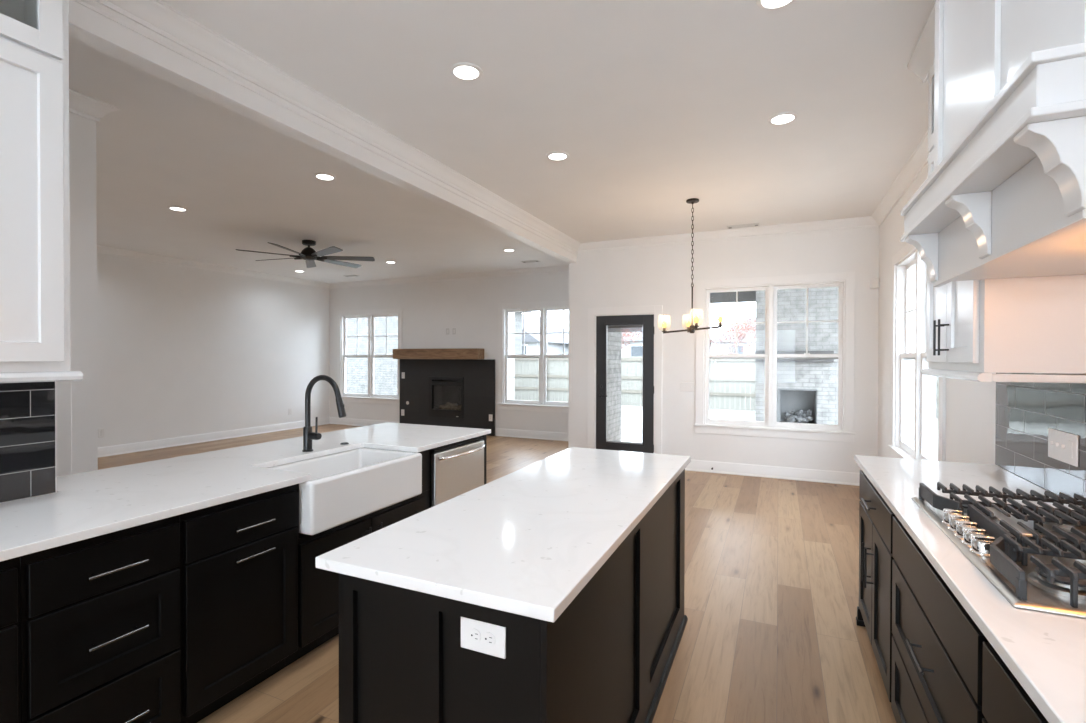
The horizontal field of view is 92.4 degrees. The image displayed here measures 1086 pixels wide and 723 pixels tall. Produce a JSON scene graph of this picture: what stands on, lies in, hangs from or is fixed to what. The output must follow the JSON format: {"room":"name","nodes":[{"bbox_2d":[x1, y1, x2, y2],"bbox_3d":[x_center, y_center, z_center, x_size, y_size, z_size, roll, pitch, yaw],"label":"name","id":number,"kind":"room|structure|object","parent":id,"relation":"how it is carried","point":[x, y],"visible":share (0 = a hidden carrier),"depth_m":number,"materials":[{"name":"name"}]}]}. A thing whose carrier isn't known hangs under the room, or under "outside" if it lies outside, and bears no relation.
{"room":"kitchen","nodes":[
{"label":"kitchen","id":0,"kind":"room"},
{"bbox_2d":[2,372,55,502],"bbox_3d":[-3.383,-0.066,-0.939,0.100,3.050,6.700,0,0,24],"label":"wall","id":1,"kind":"structure","parent":0,"point":[2,372],"depth_m":2.09,"materials":[{"name":"paint"}]},
{"bbox_2d":[0,382,55,502],"bbox_3d":[-2.273,0.289,1.383,0.010,0.481,1.542,0,0,24],"label":"backsplash","id":2,"kind":"structure","parent":1,"relation":"attached to","point":[27,409],"depth_m":2.00,"materials":[{"name":"black tile"}]},
{"bbox_2d":[0,0,82,382],"bbox_3d":[-1.965,-0.766,1.575,0.376,1.676,0.828,0,0,24],"label":"upper cabinet","id":3,"kind":"object","parent":1,"relation":"attached to","point":[34,34],"visible":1,"depth_m":1.79,"materials":[{"name":"white paint"}]},
{"bbox_2d":[69,112,97,473],"bbox_3d":[-6.650,-0.088,0.949,5.020,3.050,7.445,0,0,24],"label":"wall","id":4,"kind":"structure","parent":0,"point":[82,130],"depth_m":3.24,"materials":[{"name":"paint"}]},
{"bbox_2d":[56,148,71,476],"bbox_3d":[-2.908,0.068,3.109,0.018,2.720,0.145,0,0,24],"label":"trim","id":5,"kind":"structure","parent":4,"relation":"attached to","point":[63,388],"depth_m":3.14,"materials":[{"name":"white paint"}]},
{"bbox_2d":[69,89,119,122],"bbox_3d":[-6.590,-1.561,0.959,5.106,0.105,7.531,0,0,24],"label":"trim","id":6,"kind":"structure","parent":4,"relation":"attached to","point":[80,104],"depth_m":3.22,"materials":[{"name":"white paint"}]},
{"bbox_2d":[97,253,329,447],"bbox_3d":[-7.641,-0.122,5.028,0.150,3.050,14.460,0,0,24],"label":"wall","id":7,"kind":"structure","parent":0,"point":[182,351],"depth_m":8.82,"materials":[{"name":"paint"}]},
{"bbox_2d":[98,428,104,437],"bbox_3d":[-6.412,1.038,7.564,0.009,0.125,0.078,0,0,24],"label":"wall outlet","id":8,"kind":"object","parent":7,"relation":"attached to","point":[100,431],"visible":1,"depth_m":7.56,"materials":[{"name":"white plastic"}]},
{"bbox_2d":[97,245,328,288],"bbox_3d":[-5.995,-1.618,8.359,0.086,0.105,6.615,0,0,24],"label":"trim","id":9,"kind":"structure","parent":7,"relation":"attached to","point":[105,250],"depth_m":8.81,"materials":[{"name":"white paint"}]},
{"bbox_2d":[98,417,328,457],"bbox_3d":[-6.028,1.310,8.394,0.028,0.140,6.615,0,0,24],"label":"baseboard","id":10,"kind":"structure","parent":7,"relation":"attached to","point":[192,439],"depth_m":8.82,"materials":[{"name":"white paint"}]},
{"bbox_2d":[329,272,568,435],"bbox_3d":[-1.830,-0.150,10.196,6.575,3.050,0.150,0,0,24],"label":"wall","id":11,"kind":"structure","parent":0,"point":[469,306],"depth_m":10.06,"materials":[{"name":"paint"}]},
{"bbox_2d":[337,308,401,404],"bbox_3d":[-3.635,-0.105,10.981,1.774,1.960,0.180,0,0,24],"label":"window","id":12,"kind":"structure","parent":11,"relation":"in","point":[371,397],"depth_m":10.98,"materials":[{"name":"white paint"}]},
{"bbox_2d":[329,417,567,440],"bbox_3d":[-1.847,1.305,10.116,6.225,0.140,0.028,0,0,24],"label":"baseboard","id":13,"kind":"structure","parent":11,"relation":"attached to","point":[559,436],"depth_m":9.54,"materials":[{"name":"white paint"}]},
{"bbox_2d":[329,265,568,288],"bbox_3d":[-1.853,-1.622,10.067,6.225,0.105,0.086,0,0,24],"label":"trim","id":14,"kind":"structure","parent":11,"relation":"attached to","point":[553,269],"depth_m":9.99,"materials":[{"name":"white paint"}]},
{"bbox_2d":[497,300,568,412],"bbox_3d":[-0.007,-0.085,9.338,1.769,1.960,0.180,0,0,24],"label":"window","id":15,"kind":"structure","parent":11,"relation":"in","point":[542,405],"depth_m":9.41,"materials":[{"name":"white paint"}]},
{"bbox_2d":[98,424,895,722],"bbox_3d":[-3.028,1.489,2.951,10.385,0.120,14.460,0,0,24],"label":"floor","id":16,"kind":"structure","parent":0,"point":[771,634],"depth_m":2.94,"materials":[{"name":"brown wood"}]},
{"bbox_2d":[0,557,20,722],"bbox_3d":[-1.911,1.003,1.373,0.657,0.882,0.603,0,0,24],"label":"base cabinet","id":17,"kind":"object","parent":16,"relation":"on","point":[10,662],"visible":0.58,"depth_m":1.50,"materials":[{"name":"black paint"}]},
{"bbox_2d":[20,515,179,722],"bbox_3d":[-1.694,1.000,1.852,0.657,0.882,0.447,0,0,24],"label":"base cabinet","id":18,"kind":"object","parent":16,"relation":"on","point":[100,615],"visible":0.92,"depth_m":1.71,"materials":[{"name":"black paint"}]},
{"bbox_2d":[179,484,297,722],"bbox_3d":[-1.495,0.997,2.291,0.657,0.882,0.514,0,0,24],"label":"base cabinet","id":19,"kind":"object","parent":16,"relation":"on","point":[239,558],"visible":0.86,"depth_m":2.14,"materials":[{"name":"black paint"}]},
{"bbox_2d":[285,448,429,666],"bbox_3d":[-1.180,0.992,2.987,0.657,0.882,1.012,0,0,24],"label":"base cabinet","id":20,"kind":"object","parent":16,"relation":"on","point":[318,589],"visible":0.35,"depth_m":2.57,"materials":[{"name":"black paint"}]},
{"bbox_2d":[0,422,490,561],"bbox_3d":[-1.646,0.538,2.383,0.998,0.030,3.878,0,0,24],"label":"countertop","id":21,"kind":"structure","parent":20,"relation":"on","point":[90,504],"depth_m":2.20,"materials":[{"name":"white stone"}]},
{"bbox_2d":[302,375,345,451],"bbox_3d":[-1.242,0.298,2.957,0.317,0.443,0.060,0,0,24],"label":"kitchen faucet","id":22,"kind":"object","parent":21,"relation":"on","point":[308,435],"visible":1,"depth_m":2.98,"materials":[{"name":"black metal"}]},
{"bbox_2d":[269,448,421,534],"bbox_3d":[-1.122,0.677,2.871,0.505,0.250,0.820,0,0,24],"label":"sink","id":23,"kind":"object","parent":21,"relation":"in","point":[345,486],"visible":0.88,"depth_m":2.77,"materials":[{"name":"ceramic"}]},
{"bbox_2d":[400,359,494,435],"bbox_3d":[-1.824,0.665,10.280,2.195,1.418,0.424,0,0,24],"label":"fireplace","id":24,"kind":"object","parent":16,"relation":"on","point":[438,392],"visible":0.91,"depth_m":10.11,"materials":[{"name":"black tile"}]},
{"bbox_2d":[393,348,483,358],"bbox_3d":[-2.048,-0.146,10.084,1.980,0.202,0.234,0,0,24],"label":"mantel beam","id":25,"kind":"structure","parent":24,"relation":"on","point":[460,353],"depth_m":9.92,"materials":[{"name":"brown wood"}]},
{"bbox_2d":[430,436,484,507],"bbox_3d":[-0.817,0.992,3.721,0.674,0.872,0.619,0,0,24],"label":"dishwasher","id":26,"kind":"object","parent":16,"relation":"on","point":[456,469],"visible":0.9,"depth_m":3.54,"materials":[{"name":"silver metal"}]},
{"bbox_2d":[482,435,485,484],"bbox_3d":[-0.720,0.985,4.042,0.625,0.882,0.042,0,0,24],"label":"cabinet end panel","id":27,"kind":"object","parent":16,"relation":"on","point":[483,436],"visible":0.02,"depth_m":3.90,"materials":[{"name":"black paint"}]},
{"bbox_2d":[339,469,687,722],"bbox_3d":[0.113,1.001,2.155,0.654,0.882,1.915,0,0,24],"label":"kitchen island","id":28,"kind":"object","parent":16,"relation":"on","point":[609,656],"visible":0.61,"depth_m":1.40,"materials":[{"name":"black paint"}]},
{"bbox_2d":[461,617,505,658],"bbox_3d":[-0.145,0.660,1.248,0.125,0.078,0.009,0,0,24],"label":"wall outlet","id":29,"kind":"object","parent":28,"relation":"attached to","point":[486,638],"visible":1,"depth_m":1.25,"materials":[{"name":"white plastic"}]},
{"bbox_2d":[469,629,480,642],"bbox_3d":[-0.164,0.660,1.253,0.033,0.033,0.003,0,0,24],"label":"socket","id":30,"kind":"object","parent":29,"relation":"attached to","point":[474,634],"depth_m":1.25,"materials":[{"name":"white plastic"}]},
{"bbox_2d":[483,632,494,646],"bbox_3d":[-0.128,0.660,1.237,0.033,0.033,0.003,0,0,24],"label":"socket","id":31,"kind":"object","parent":29,"relation":"attached to","point":[488,637],"depth_m":1.24,"materials":[{"name":"white plastic"}]},
{"bbox_2d":[315,447,690,621],"bbox_3d":[0.099,0.543,2.151,0.708,0.030,1.929,0,0,24],"label":"island countertop","id":32,"kind":"structure","parent":28,"relation":"on","point":[526,541],"depth_m":1.60,"materials":[{"name":"white stone"}]},
{"bbox_2d":[856,470,895,701],"bbox_3d":[1.813,1.004,2.347,0.637,0.882,0.910,0,0,24],"label":"base cabinet","id":33,"kind":"object","parent":16,"relation":"on","point":[874,611],"visible":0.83,"depth_m":2.37,"materials":[{"name":"black paint"}]},
{"bbox_2d":[854,455,1085,722],"bbox_3d":[1.244,0.555,1.054,0.624,0.030,3.840,0,0,24],"label":"countertop","id":34,"kind":"structure","parent":33,"relation":"on","point":[1045,652],"depth_m":1.16,"materials":[{"name":"white stone"}]},
{"bbox_2d":[912,482,1085,618],"bbox_3d":[1.461,0.495,1.470,0.515,0.082,0.962,0,0,24],"label":"gas cooktop","id":35,"kind":"object","parent":34,"relation":"in","point":[1034,556],"visible":1,"depth_m":1.41,"materials":[{"name":"metal"}]},
{"bbox_2d":[891,516,988,722],"bbox_3d":[1.423,1.029,1.484,0.637,0.843,0.983,0,0,24],"label":"base cabinet","id":36,"kind":"object","parent":16,"relation":"on","point":[937,647],"visible":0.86,"depth_m":1.55,"materials":[{"name":"black paint"}]},
{"bbox_2d":[982,641,1047,722],"bbox_3d":[1.026,1.016,0.607,0.637,0.882,0.940,0,0,24],"label":"base cabinet","id":37,"kind":"object","parent":16,"relation":"on","point":[1004,700],"visible":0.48,"depth_m":1.04,"materials":[{"name":"black paint"}]},
{"bbox_2d":[69,0,934,282],"bbox_3d":[-3.021,-1.681,2.926,10.385,0.120,14.460,0,0,24],"label":"ceiling","id":38,"kind":"structure","parent":0,"point":[655,106],"depth_m":3.58,"materials":[{"name":"paint"}]},
{"bbox_2d":[167,206,187,210],"bbox_3d":[-3.922,-1.639,5.595,0.184,0.010,0.184,0,0,24],"label":"recessed light","id":39,"kind":"object","parent":38,"relation":"in","point":[176,208],"visible":1,"depth_m":5.58,"materials":[{"name":"white plastic"}]},
{"bbox_2d":[22,0,576,262],"bbox_3d":[-2.158,-1.486,1.697,0.123,0.247,12.530,0,0,24],"label":"beam","id":40,"kind":"structure","parent":38,"relation":"attached to","point":[88,27],"depth_m":2.88,"materials":[{"name":"white paint"}]},
{"bbox_2d":[73,0,580,255],"bbox_3d":[-2.063,-1.534,1.653,0.086,0.150,12.530,0,0,24],"label":"trim","id":41,"kind":"structure","parent":40,"relation":"attached to","point":[157,16],"depth_m":3.01,"materials":[{"name":"white paint"}]},
{"bbox_2d":[236,240,374,267],"bbox_3d":[-3.217,-1.521,7.175,1.699,0.265,1.694,0,0,24],"label":"ceiling fan","id":42,"kind":"object","parent":38,"relation":"hanging from","point":[309,254],"visible":1,"depth_m":7.12,"materials":[{"name":"black metal"}]},
{"bbox_2d":[314,173,335,179],"bbox_3d":[-1.921,-1.626,4.591,0.184,0.010,0.184,0,0,24],"label":"recessed light","id":43,"kind":"object","parent":38,"relation":"in","point":[323,176],"visible":1,"depth_m":4.58,"materials":[{"name":"white plastic"}]},
{"bbox_2d":[450,62,482,80],"bbox_3d":[-0.427,-1.610,2.899,0.184,0.010,0.184,0,0,24],"label":"recessed light","id":44,"kind":"object","parent":38,"relation":"in","point":[466,71],"visible":1,"depth_m":2.89,"materials":[{"name":"white plastic"}]},
{"bbox_2d":[521,260,540,262],"bbox_3d":[-0.204,-1.653,8.621,0.300,0.012,0.150,0,0,24],"label":"ceiling vent","id":45,"kind":"object","parent":38,"relation":"in","point":[529,261],"visible":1,"depth_m":8.60,"materials":[{"name":"white metal"}]},
{"bbox_2d":[546,151,568,160],"bbox_3d":[0.116,-1.618,4.108,0.184,0.010,0.184,0,0,24],"label":"recessed light","id":46,"kind":"object","parent":38,"relation":"in","point":[555,155],"visible":1,"depth_m":4.09,"materials":[{"name":"white plastic"}]},
{"bbox_2d":[662,198,722,332],"bbox_3d":[1.508,-0.956,5.260,0.524,1.343,0.524,0,1,-37],"label":"chandelier","id":47,"kind":"object","parent":38,"relation":"hanging from","point":[691,328],"visible":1,"depth_m":5.25,"materials":[{"name":"brown metal"}]},
{"bbox_2d":[727,223,758,228],"bbox_3d":[2.410,-1.629,6.274,0.360,0.012,0.150,0,0,24],"label":"ceiling vent","id":48,"kind":"object","parent":38,"relation":"in","point":[752,224],"visible":1,"depth_m":6.26,"materials":[{"name":"white metal"}]},
{"bbox_2d":[756,0,794,9],"bbox_3d":[1.034,-1.601,2.287,0.184,0.010,0.184,0,0,24],"label":"recessed light","id":49,"kind":"object","parent":38,"relation":"in","point":[763,4],"visible":1,"depth_m":2.33,"materials":[{"name":"white plastic"}]},
{"bbox_2d":[768,112,797,124],"bbox_3d":[1.590,-1.609,3.457,0.184,0.010,0.184,0,0,24],"label":"recessed light","id":50,"kind":"object","parent":38,"relation":"in","point":[784,117],"visible":1,"depth_m":3.45,"materials":[{"name":"white plastic"}]},
{"bbox_2d":[508,312,514,399],"bbox_3d":[-1.625,-0.820,10.780,2.140,4.620,0.390,0,0,24],"label":"wall","id":51,"kind":"structure","parent":0,"point":[511,361],"depth_m":10.40,"materials":[{"name":"brick"}]},
{"bbox_2d":[607,325,621,440],"bbox_3d":[0.959,-0.044,8.254,0.110,3.120,1.670,0,0,24],"label":"brick wall","id":52,"kind":"structure","parent":0,"point":[612,337],"depth_m":8.59,"materials":[{"name":"white brick"}]},
{"bbox_2d":[608,325,642,331],"bbox_3d":[1.122,-0.451,7.135,0.485,0.090,0.022,0,0,24],"label":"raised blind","id":53,"kind":"object","parent":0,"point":[629,327],"depth_m":7.12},
{"bbox_2d":[568,227,878,472],"bbox_3d":[2.201,-0.114,6.692,3.960,3.050,0.150,0,0,24],"label":"wall","id":54,"kind":"structure","parent":0,"point":[661,274],"depth_m":6.64,"materials":[{"name":"paint"}]},
{"bbox_2d":[588,305,661,453],"bbox_3d":[1.123,0.330,7.147,1.035,2.150,0.196,0,0,24],"label":"door","id":55,"kind":"structure","parent":54,"relation":"in","point":[649,318],"depth_m":7.11,"materials":[{"name":"black paint"}]},
{"bbox_2d":[578,216,877,251],"bbox_3d":[2.121,-1.586,6.589,3.637,0.105,0.086,0,0,24],"label":"trim","id":56,"kind":"structure","parent":54,"relation":"attached to","point":[858,222],"depth_m":6.46,"materials":[{"name":"white paint"}]},
{"bbox_2d":[685,460,859,485],"bbox_3d":[2.070,1.341,6.664,3.760,0.140,0.028,0,0,24],"label":"baseboard","id":57,"kind":"structure","parent":54,"relation":"attached to","point":[824,476],"depth_m":6.32,"materials":[{"name":"white paint"}]},
{"bbox_2d":[694,272,854,441],"bbox_3d":[2.794,-0.055,6.391,1.784,1.960,0.180,0,0,24],"label":"window","id":58,"kind":"structure","parent":54,"relation":"in","point":[845,281],"depth_m":6.35,"materials":[{"name":"white paint"}]},
{"bbox_2d":[870,278,879,288],"bbox_3d":[3.737,-0.879,5.865,0.081,0.110,0.079,0,0,24],"label":"detector","id":59,"kind":"object","parent":54,"relation":"attached to","point":[874,283],"visible":1,"depth_m":5.86,"materials":[{"name":"white plastic"}]},
{"bbox_2d":[621,385,937,441],"bbox_3d":[6.782,1.470,27.127,70.000,0.180,65.000,0,0,24],"label":"ground","id":60,"kind":"structure","parent":0,"point":[631,416],"depth_m":13.78,"materials":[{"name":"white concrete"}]},
{"bbox_2d":[346,311,533,394],"bbox_3d":[-7.874,-1.467,21.447,12.750,5.720,8.200,0,0,24],"label":"brick house","id":61,"kind":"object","parent":60,"relation":"on","point":[385,369],"visible":0.08,"depth_m":16.33,"materials":[{"name":"brick"}]},
{"bbox_2d":[522,314,568,354],"bbox_3d":[-1.239,-1.024,36.778,6.300,4.620,8.800,0,0,24],"label":"house","id":62,"kind":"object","parent":60,"relation":"on","point":[531,323],"visible":0.09,"depth_m":34.56,"materials":[{"name":"white"}]},
{"bbox_2d":[621,328,641,351],"bbox_3d":[3.265,-0.424,22.422,2.289,3.670,3.145,0,0,-7],"label":"tree","id":63,"kind":"object","parent":60,"relation":"on","point":[628,332],"visible":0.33,"depth_m":21.69,"materials":[{"name":"grey plant"}]},
{"bbox_2d":[621,328,714,355],"bbox_3d":[7.560,-1.099,36.088,7.800,4.820,8.800,0,0,24],"label":"house","id":64,"kind":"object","parent":60,"relation":"on","point":[636,348],"visible":0.11,"depth_m":32.58,"materials":[{"name":"white"}]},
{"bbox_2d":[515,356,938,417],"bbox_3d":[5.119,0.654,16.047,15.900,1.620,0.148,0,0,24],"label":"fence","id":65,"kind":"object","parent":60,"relation":"on","point":[729,388],"visible":0.09,"depth_m":17.05,"materials":[{"name":"brown wood"}]},
{"bbox_2d":[710,311,755,353],"bbox_3d":[6.885,-0.208,19.447,2.114,3.305,2.926,0,0,-25],"label":"tree","id":66,"kind":"object","parent":60,"relation":"on","point":[739,327],"visible":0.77,"depth_m":19.08,"materials":[{"name":"grey plant"}]},
{"bbox_2d":[712,318,755,384],"bbox_3d":[14.300,-0.710,33.039,6.400,4.120,7.800,0,0,24],"label":"house","id":67,"kind":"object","parent":60,"relation":"on","point":[746,350],"visible":0.11,"depth_m":30.63,"materials":[{"name":"white"}]},
{"bbox_2d":[732,311,755,353],"bbox_3d":[10.219,-0.635,24.667,2.985,4.092,3.876,0,0,24],"label":"tree","id":68,"kind":"object","parent":60,"relation":"on","point":[746,318],"visible":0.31,"depth_m":24.86,"materials":[{"name":"grey plant"}]},
{"bbox_2d":[627,433,937,460],"bbox_3d":[4.597,1.486,8.072,6.665,0.080,4.320,0,0,24],"label":"patio slab","id":69,"kind":"object","parent":60,"relation":"on","point":[638,439],"depth_m":9.31,"materials":[{"name":"concrete"}]},
{"bbox_2d":[755,287,914,446],"bbox_3d":[5.282,-0.002,9.486,2.600,2.875,0.760,0,0,24],"label":"fireplace","id":70,"kind":"object","parent":69,"relation":"on","point":[807,389],"visible":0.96,"depth_m":9.51,"materials":[{"name":"brick"}]},
{"bbox_3d":[4.642,-1.475,8.097,6.635,0.080,4.400,0,0,24],"label":"roof","id":71,"kind":"structure","parent":70,"relation":"on","visible":0},
{"bbox_2d":[710,291,755,303],"bbox_3d":[5.686,-1.326,9.876,6.200,0.240,0.200,0,0,24],"label":"beam","id":72,"kind":"structure","parent":71,"relation":"attached to","point":[743,296],"depth_m":10.60,"materials":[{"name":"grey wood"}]},
{"bbox_2d":[878,163,1085,506],"bbox_3d":[1.276,-0.064,0.152,0.150,3.050,12.530,0,0,24],"label":"wall","id":73,"kind":"structure","parent":0,"point":[970,405],"depth_m":3.49,"materials":[{"name":"paint"}]},
{"bbox_2d":[872,131,929,226],"bbox_3d":[3.013,-1.565,4.254,0.086,0.105,3.605,0,0,24],"label":"trim","id":74,"kind":"structure","parent":73,"relation":"attached to","point":[918,160],"depth_m":4.50,"materials":[{"name":"white paint"}]},
{"bbox_2d":[888,243,945,460],"bbox_3d":[3.112,-0.038,4.280,0.180,1.960,1.779,0,0,24],"label":"window","id":75,"kind":"structure","parent":73,"relation":"in","point":[902,354],"depth_m":4.75,"materials":[{"name":"white paint"}]},
{"bbox_2d":[900,0,1085,286],"bbox_3d":[1.462,-0.940,1.446,0.564,1.315,1.243,0,0,24],"label":"range hood","id":76,"kind":"object","parent":73,"relation":"attached to","point":[1004,196],"visible":1,"depth_m":1.39,"materials":[{"name":"white paint"}]},
{"bbox_2d":[900,42,1085,241],"bbox_3d":[1.466,-0.547,1.461,0.563,0.127,1.218,0,0,24],"label":"mantel shelf","id":77,"kind":"object","parent":76,"relation":"attached to","point":[1048,90],"depth_m":1.22,"materials":[{"name":"white paint"}]},
{"bbox_2d":[907,3,1085,383],"bbox_3d":[1.963,-0.763,2.341,0.386,1.676,0.917,0,0,24],"label":"upper cabinet","id":78,"kind":"object","parent":73,"relation":"attached to","point":[977,329],"visible":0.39,"depth_m":1.96,"materials":[{"name":"white paint"}]},
{"bbox_2d":[995,373,1085,505],"bbox_3d":[1.535,0.301,0.922,0.010,0.481,3.842,0,0,24],"label":"backsplash","id":79,"kind":"structure","parent":73,"relation":"attached to","point":[1025,412],"depth_m":2.22,"materials":[{"name":"black tile"}]},
{"bbox_2d":[1048,428,1078,466],"bbox_3d":[2.011,0.328,2.006,0.016,0.116,0.233,0,0,24],"label":"switch plate","id":80,"kind":"object","parent":79,"relation":"attached to","point":[1062,446],"visible":1,"depth_m":2.00,"materials":[{"name":"white plastic"}]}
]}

